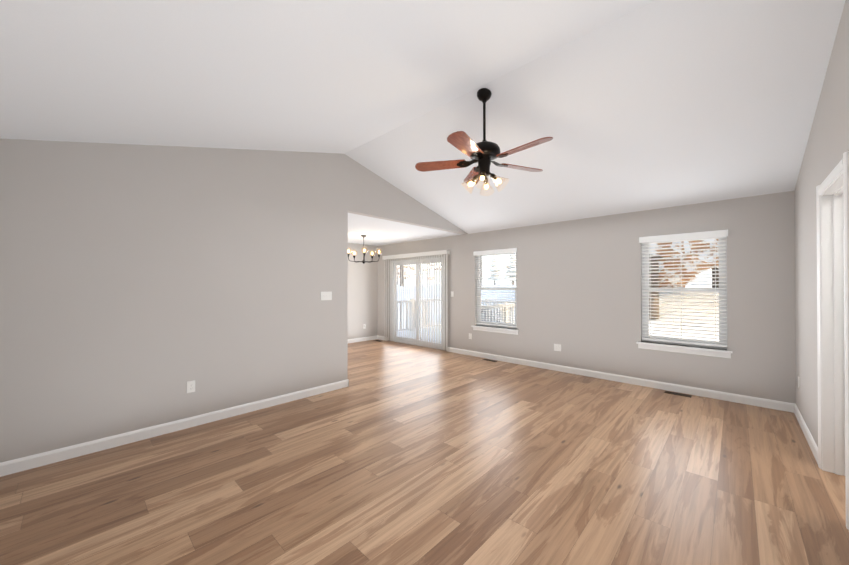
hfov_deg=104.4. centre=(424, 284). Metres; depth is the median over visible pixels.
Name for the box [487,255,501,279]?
conifer
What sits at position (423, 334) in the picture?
snow
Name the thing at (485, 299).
rail
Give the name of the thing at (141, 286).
wall
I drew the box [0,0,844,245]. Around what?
ceiling
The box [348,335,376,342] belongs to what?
baseboard
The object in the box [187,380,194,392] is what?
outlet
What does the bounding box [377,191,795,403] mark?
wall
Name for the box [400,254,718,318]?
trunks
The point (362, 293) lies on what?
wall
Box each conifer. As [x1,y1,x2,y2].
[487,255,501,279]
[502,254,515,279]
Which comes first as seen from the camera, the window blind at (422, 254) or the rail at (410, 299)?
the window blind at (422, 254)
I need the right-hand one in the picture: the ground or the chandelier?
the ground
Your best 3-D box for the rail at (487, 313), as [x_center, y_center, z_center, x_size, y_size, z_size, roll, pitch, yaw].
[1.976,0.983,8.151,0.120,1.080,3.060,0,0,43]
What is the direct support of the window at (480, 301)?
in the wall at (579, 290)
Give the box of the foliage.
[398,239,718,287]
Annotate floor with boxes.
[0,339,848,564]
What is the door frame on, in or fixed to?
attached to the wall at (806, 369)
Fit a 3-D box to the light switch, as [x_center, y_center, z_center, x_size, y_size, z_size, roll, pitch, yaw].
[-1.311,0.157,4.409,0.019,0.115,0.162,0,0,43]
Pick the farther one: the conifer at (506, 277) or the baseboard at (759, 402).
the conifer at (506, 277)
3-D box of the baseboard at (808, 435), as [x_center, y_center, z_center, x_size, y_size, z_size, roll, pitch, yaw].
[3.637,1.386,3.147,0.014,0.100,1.495,0,0,43]
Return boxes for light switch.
[321,292,331,299]
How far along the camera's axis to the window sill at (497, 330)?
6.29 m
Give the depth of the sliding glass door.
7.90 m
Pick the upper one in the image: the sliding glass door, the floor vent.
the sliding glass door
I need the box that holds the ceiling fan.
[415,88,552,193]
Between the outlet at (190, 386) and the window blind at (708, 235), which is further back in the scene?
the window blind at (708, 235)
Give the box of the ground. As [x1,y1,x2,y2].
[398,282,718,340]
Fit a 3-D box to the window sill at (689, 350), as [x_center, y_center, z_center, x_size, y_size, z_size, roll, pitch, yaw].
[3.451,0.869,4.420,1.000,0.092,0.205,0,0,43]
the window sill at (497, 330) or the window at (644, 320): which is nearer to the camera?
the window at (644, 320)
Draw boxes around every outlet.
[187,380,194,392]
[554,344,560,350]
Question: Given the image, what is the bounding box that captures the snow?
[398,327,440,342]
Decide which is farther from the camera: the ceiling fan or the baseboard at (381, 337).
the baseboard at (381, 337)
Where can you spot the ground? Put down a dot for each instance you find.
(668, 327)
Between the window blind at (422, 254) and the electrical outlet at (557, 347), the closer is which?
the electrical outlet at (557, 347)
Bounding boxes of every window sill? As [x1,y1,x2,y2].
[471,325,518,334]
[636,342,731,357]
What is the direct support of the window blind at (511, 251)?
attached to the window at (480, 301)
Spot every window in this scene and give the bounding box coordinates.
[477,253,516,328]
[642,236,726,348]
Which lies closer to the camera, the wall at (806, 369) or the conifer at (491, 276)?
the wall at (806, 369)
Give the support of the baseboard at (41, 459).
attached to the wall at (141, 286)
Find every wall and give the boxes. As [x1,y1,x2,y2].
[0,139,467,462]
[348,243,376,338]
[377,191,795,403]
[794,0,848,445]
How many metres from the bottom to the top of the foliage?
9.742 m
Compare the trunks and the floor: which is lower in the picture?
the floor
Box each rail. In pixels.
[398,299,440,330]
[481,299,502,302]
[481,301,514,323]
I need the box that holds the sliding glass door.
[391,257,442,349]
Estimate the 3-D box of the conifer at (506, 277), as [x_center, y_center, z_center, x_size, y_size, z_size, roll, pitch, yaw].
[11.730,-2.474,43.606,2.092,3.990,2.200,0,0,43]
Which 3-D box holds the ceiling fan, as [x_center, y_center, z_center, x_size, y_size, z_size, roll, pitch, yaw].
[0.586,-1.356,3.100,1.277,0.968,1.296,0,0,43]
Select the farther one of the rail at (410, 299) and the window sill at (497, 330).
the rail at (410, 299)
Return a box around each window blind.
[382,250,449,350]
[473,248,516,327]
[639,230,727,346]
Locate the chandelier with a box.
[348,235,382,263]
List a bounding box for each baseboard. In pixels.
[0,379,348,476]
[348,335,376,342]
[377,335,387,340]
[446,347,794,412]
[794,404,817,463]
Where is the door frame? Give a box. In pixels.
[816,151,848,529]

